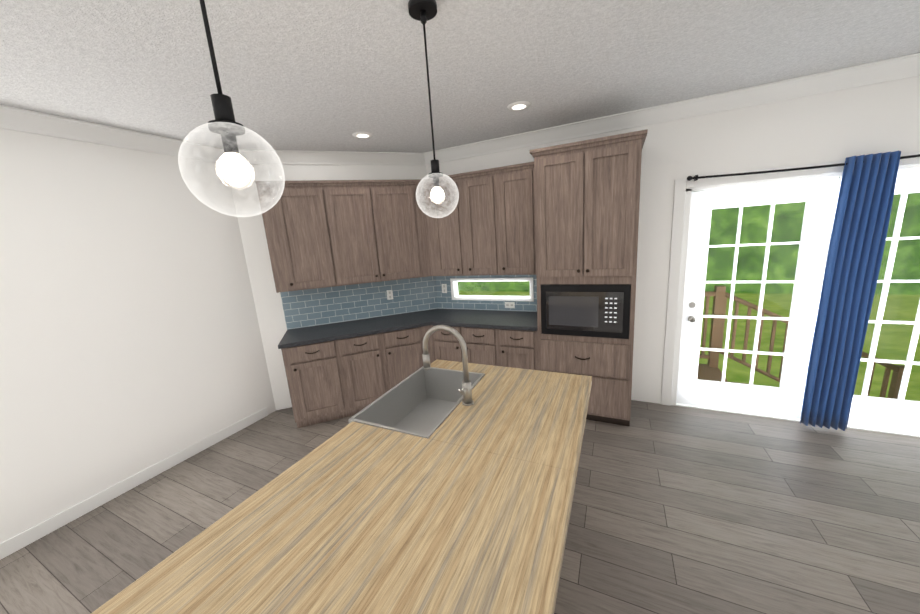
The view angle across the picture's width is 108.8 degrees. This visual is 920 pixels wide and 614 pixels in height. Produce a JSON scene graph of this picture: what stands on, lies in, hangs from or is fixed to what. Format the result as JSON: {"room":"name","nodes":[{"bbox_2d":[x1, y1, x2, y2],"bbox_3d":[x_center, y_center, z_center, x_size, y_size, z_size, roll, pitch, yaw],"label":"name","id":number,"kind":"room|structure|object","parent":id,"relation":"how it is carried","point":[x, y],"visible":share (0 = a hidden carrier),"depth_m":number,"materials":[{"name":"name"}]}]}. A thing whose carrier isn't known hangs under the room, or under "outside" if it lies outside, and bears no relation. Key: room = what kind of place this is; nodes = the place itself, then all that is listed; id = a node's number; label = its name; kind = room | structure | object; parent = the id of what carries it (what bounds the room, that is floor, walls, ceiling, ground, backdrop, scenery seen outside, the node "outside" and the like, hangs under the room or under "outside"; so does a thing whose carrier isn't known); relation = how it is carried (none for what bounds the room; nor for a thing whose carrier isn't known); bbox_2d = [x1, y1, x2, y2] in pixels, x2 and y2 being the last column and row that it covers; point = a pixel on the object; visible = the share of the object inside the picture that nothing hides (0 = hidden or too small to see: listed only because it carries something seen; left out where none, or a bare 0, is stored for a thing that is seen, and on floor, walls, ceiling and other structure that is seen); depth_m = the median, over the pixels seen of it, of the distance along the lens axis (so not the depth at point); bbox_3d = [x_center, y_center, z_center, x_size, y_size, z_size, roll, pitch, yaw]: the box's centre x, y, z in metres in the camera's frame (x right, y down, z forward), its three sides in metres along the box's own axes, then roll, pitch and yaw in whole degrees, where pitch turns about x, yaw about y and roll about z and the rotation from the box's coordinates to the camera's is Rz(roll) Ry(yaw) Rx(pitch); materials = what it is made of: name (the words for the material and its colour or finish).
{"room":"kitchen","nodes":[
{"label":"kitchen","id":0,"kind":"room"},
{"bbox_2d":[0,128,275,542],"bbox_3d":[-3.333,0.396,1.206,0.120,2.740,5.306,2,13,25],"label":"wall","id":1,"kind":"structure","parent":0,"point":[131,343],"depth_m":2.49,"materials":[{"name":"white paint"}]},
{"bbox_2d":[0,407,267,559],"bbox_3d":[-3.183,1.688,1.444,0.015,0.100,4.996,2,13,25],"label":"baseboard","id":2,"kind":"structure","parent":1,"relation":"attached to","point":[15,543],"depth_m":2.53,"materials":[{"name":"white paint"}]},
{"bbox_2d":[231,164,426,409],"bbox_3d":[-1.292,-0.300,3.833,2.050,2.740,0.120,-8,13,-19],"label":"wall","id":3,"kind":"structure","parent":0,"point":[270,312],"depth_m":3.52,"materials":[{"name":"white paint"}]},
{"bbox_2d":[255,179,430,296],"bbox_3d":[-1.159,-0.771,3.550,1.351,1.017,1.352,2,13,25],"label":"upper cabinet","id":4,"kind":"object","parent":3,"relation":"attached to","point":[325,238],"depth_m":3.37,"materials":[{"name":"brown wood"}]},
{"bbox_2d":[0,53,919,164],"bbox_3d":[-0.147,-0.959,0.203,6.485,0.110,6.571,2,13,25],"label":"crown molding","id":5,"kind":"structure","parent":3,"relation":"attached to","point":[40,123],"depth_m":2.65,"materials":[{"name":"white paint"}]},
{"bbox_2d":[280,277,438,336],"bbox_3d":[-1.109,-0.091,3.864,1.228,0.465,1.227,2,13,25],"label":"tile backsplash","id":6,"kind":"structure","parent":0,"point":[371,316],"depth_m":3.78,"materials":[{"name":"blue tile"}]},
{"bbox_2d":[386,290,392,299],"bbox_3d":[-0.839,-0.146,3.948,0.070,0.115,0.005,-8,13,-19],"label":"outlet","id":7,"kind":"object","parent":6,"relation":"attached to","point":[389,292],"depth_m":3.95,"materials":[{"name":"white plastic"}]},
{"bbox_2d":[441,284,446,292],"bbox_3d":[-0.195,-0.230,4.083,0.070,0.115,0.005,2,13,25],"label":"outlet","id":8,"kind":"object","parent":6,"relation":"attached to","point":[444,290],"depth_m":4.08,"materials":[{"name":"white plastic"}]},
{"bbox_2d":[505,302,514,307],"bbox_3d":[0.569,-0.022,3.768,0.115,0.070,0.005,2,13,25],"label":"outlet","id":9,"kind":"object","parent":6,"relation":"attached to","point":[507,304],"depth_m":3.77,"materials":[{"name":"white plastic"}]},
{"bbox_2d":[351,417,422,436],"bbox_3d":[-0.337,0.678,1.576,0.425,0.235,0.018,2,13,25],"label":"sink rim","id":10,"kind":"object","parent":0,"relation":"attached to","point":[352,418],"depth_m":1.59,"materials":[{"name":"grey metal"}]},
{"bbox_2d":[363,373,470,432],"bbox_3d":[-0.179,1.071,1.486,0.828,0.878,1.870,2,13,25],"label":"sink","id":11,"kind":"object","parent":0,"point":[417,405],"depth_m":2.09,"materials":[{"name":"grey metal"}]},
{"bbox_2d":[91,359,590,613],"bbox_3d":[-0.095,0.621,1.328,1.044,0.050,1.905,2,13,25],"label":"island countertop","id":12,"kind":"structure","parent":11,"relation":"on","point":[472,516],"depth_m":1.01,"materials":[{"name":"beige wood"}]},
{"bbox_2d":[422,325,473,406],"bbox_3d":[-0.088,0.304,1.691,0.279,0.419,0.139,2,13,25],"label":"gooseneck faucet","id":13,"kind":"object","parent":12,"relation":"on","point":[465,401],"depth_m":1.69,"materials":[{"name":"silver metal"}]},
{"bbox_2d":[423,365,478,380],"bbox_3d":[-0.044,0.529,2.187,0.425,0.235,0.019,2,13,25],"label":"sink rim","id":14,"kind":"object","parent":0,"relation":"attached to","point":[426,368],"depth_m":2.15,"materials":[{"name":"grey metal"}]},
{"bbox_2d":[423,373,482,436],"bbox_3d":[0.010,0.610,1.787,0.018,0.235,0.713,2,13,25],"label":"sink rim","id":15,"kind":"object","parent":0,"relation":"attached to","point":[476,382],"depth_m":1.69,"materials":[{"name":"grey metal"}]},
{"bbox_2d":[0,400,919,613],"bbox_3d":[1.339,1.751,0.137,9.554,0.100,6.780,2,13,25],"label":"floor","id":16,"kind":"structure","parent":0,"point":[680,510],"depth_m":2.08,"materials":[{"name":"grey wood"}]},
{"bbox_2d":[281,349,418,427],"bbox_3d":[-1.067,0.666,3.705,1.463,0.875,1.463,2,13,25],"label":"base cabinet","id":17,"kind":"object","parent":16,"relation":"on","point":[321,389],"depth_m":3.33,"materials":[{"name":"brown wood"}]},
{"bbox_2d":[278,309,538,367],"bbox_3d":[-0.557,0.219,3.433,2.616,0.038,1.670,2,13,25],"label":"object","id":18,"kind":"structure","parent":17,"relation":"on","point":[494,337],"depth_m":3.40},
{"bbox_2d":[511,329,538,369],"bbox_3d":[0.696,0.585,3.510,0.394,0.875,0.635,2,13,25],"label":"base cabinet","id":19,"kind":"object","parent":16,"relation":"on","point":[529,359],"depth_m":3.16,"materials":[{"name":"brown wood"}]},
{"bbox_2d":[539,317,634,425],"bbox_3d":[1.236,0.601,3.255,0.801,0.875,0.635,2,13,25],"label":"base cabinet","id":20,"kind":"object","parent":16,"relation":"on","point":[605,357],"depth_m":2.92,"materials":[{"name":"brown wood"}]},
{"bbox_2d":[539,285,634,336],"bbox_3d":[1.159,-0.011,3.049,0.724,0.345,0.472,2,13,25],"label":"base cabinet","id":21,"kind":"object","parent":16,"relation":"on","point":[562,308],"depth_m":2.83,"materials":[{"name":"metal"}]},
{"bbox_2d":[540,283,630,339],"bbox_3d":[1.159,-0.011,3.050,0.724,0.457,0.472,2,13,25],"label":"microwave","id":22,"kind":"object","parent":21,"relation":"in","point":[600,311],"depth_m":2.84,"materials":[{"name":"black metal"}]},
{"bbox_2d":[0,0,919,152],"bbox_3d":[1.188,-1.043,-0.360,9.554,0.100,6.980,2,13,25],"label":"ceiling","id":23,"kind":"structure","parent":0,"point":[318,75],"depth_m":1.81,"materials":[{"name":"white paint"}]},
{"bbox_2d":[178,0,284,216],"bbox_3d":[-0.536,-0.640,0.683,0.200,0.878,0.200,2,13,25],"label":"pendant light","id":24,"kind":"object","parent":23,"relation":"hanging from","point":[234,168],"visible":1,"depth_m":0.73,"materials":[{"name":"clear glass"}]},
{"bbox_2d":[352,132,372,137],"bbox_3d":[-0.874,-1.541,2.958,0.178,0.010,0.178,2,13,25],"label":"recessed light","id":25,"kind":"object","parent":23,"relation":"in","point":[362,134],"visible":0.94,"depth_m":2.94,"materials":[{"name":"white paint"}]},
{"bbox_2d":[408,0,458,217],"bbox_3d":[-0.128,-0.841,1.466,0.200,0.863,0.200,2,13,25],"label":"pendant light","id":26,"kind":"object","parent":23,"relation":"hanging from","point":[423,11],"visible":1,"depth_m":1.48,"materials":[{"name":"clear glass"}]},
{"bbox_2d":[507,101,530,110],"bbox_3d":[0.454,-1.544,2.537,0.178,0.010,0.178,2,13,25],"label":"recessed light","id":27,"kind":"object","parent":23,"relation":"in","point":[518,105],"visible":1,"depth_m":2.51,"materials":[{"name":"white paint"}]},
{"bbox_2d":[426,76,919,403],"bbox_3d":[2.025,-0.370,3.070,5.210,2.740,0.120,2,13,25],"label":"wall","id":28,"kind":"structure","parent":0,"point":[876,118],"depth_m":2.71,"materials":[{"name":"white paint"}]},
{"bbox_2d":[423,174,466,276],"bbox_3d":[-0.099,-0.875,3.696,0.435,1.017,0.348,2,13,25],"label":"upper cabinet","id":29,"kind":"object","parent":28,"relation":"attached to","point":[445,234],"depth_m":3.56,"materials":[{"name":"brown wood"}]},
{"bbox_2d":[459,169,498,276],"bbox_3d":[0.271,-0.864,3.522,0.383,1.017,0.348,2,13,25],"label":"upper cabinet","id":30,"kind":"object","parent":28,"relation":"attached to","point":[477,190],"depth_m":3.37,"materials":[{"name":"brown wood"}]},
{"bbox_2d":[450,277,533,300],"bbox_3d":[0.373,-0.217,3.885,1.011,0.266,0.124,2,13,25],"label":"slot window","id":31,"kind":"structure","parent":28,"relation":"in","point":[455,292],"depth_m":3.86,"materials":[{"name":"white paint"}]},
{"bbox_2d":[495,165,534,276],"bbox_3d":[0.641,-0.853,3.347,0.435,1.017,0.348,2,13,25],"label":"upper cabinet","id":32,"kind":"object","parent":28,"relation":"attached to","point":[512,182],"depth_m":3.21,"materials":[{"name":"brown wood"}]},
{"bbox_2d":[531,129,646,284],"bbox_3d":[1.142,-0.799,2.964,0.798,1.110,0.623,2,13,25],"label":"upper cabinet","id":33,"kind":"object","parent":28,"relation":"attached to","point":[559,224],"depth_m":2.68,"materials":[{"name":"brown wood"}]},
{"bbox_2d":[676,177,838,418],"bbox_3d":[2.510,-0.007,2.882,0.927,2.018,0.119,2,13,25],"label":"french door","id":34,"kind":"structure","parent":28,"relation":"in","point":[786,396],"depth_m":2.87,"materials":[{"name":"white paint"}]},
{"bbox_2d":[661,151,919,437],"bbox_3d":[2.948,-0.053,2.714,2.130,2.147,0.166,2,13,25],"label":"door frame","id":35,"kind":"structure","parent":28,"relation":"attached to","point":[684,188],"depth_m":2.92,"materials":[{"name":"white paint"}]},
{"bbox_2d":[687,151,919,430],"bbox_3d":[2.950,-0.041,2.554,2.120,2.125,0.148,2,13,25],"label":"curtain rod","id":36,"kind":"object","parent":28,"relation":"attached to","point":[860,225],"visible":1,"depth_m":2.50,"materials":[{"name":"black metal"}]},
{"bbox_2d":[799,151,901,430],"bbox_3d":[2.958,-0.033,2.526,0.290,2.120,0.103,2,13,25],"label":"curtain","id":37,"kind":"object","parent":36,"relation":"hanging from","point":[868,182],"depth_m":2.49,"materials":[{"name":"blue fabric"}]},
{"bbox_2d":[817,169,919,433],"bbox_3d":[3.369,0.011,2.517,0.927,2.018,0.045,2,13,25],"label":"french door","id":38,"kind":"structure","parent":28,"relation":"in","point":[900,414],"depth_m":2.59,"materials":[{"name":"white paint"}]},
{"label":"outside","id":39,"kind":"structure","parent":0,"visible":0},
{"bbox_2d":[459,291,919,400],"bbox_3d":[10.238,-1.111,14.891,34.000,0.100,27.930,2,13,25],"label":"lawn","id":40,"kind":"structure","parent":39,"point":[890,307],"depth_m":7.06,"materials":[{"name":"green plant"}]},
{"bbox_2d":[697,285,910,399],"bbox_3d":[3.268,0.771,3.514,2.600,1.840,1.160,2,13,25],"label":"deck","id":41,"kind":"object","parent":40,"relation":"on","point":[717,376],"depth_m":3.92,"materials":[{"name":"brown wood"}]},
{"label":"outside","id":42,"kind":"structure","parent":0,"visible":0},
{"bbox_2d":[458,192,919,294],"bbox_3d":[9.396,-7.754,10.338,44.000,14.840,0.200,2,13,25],"label":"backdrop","id":43,"kind":"structure","parent":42,"point":[751,258],"depth_m":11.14,"materials":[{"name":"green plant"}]}
]}

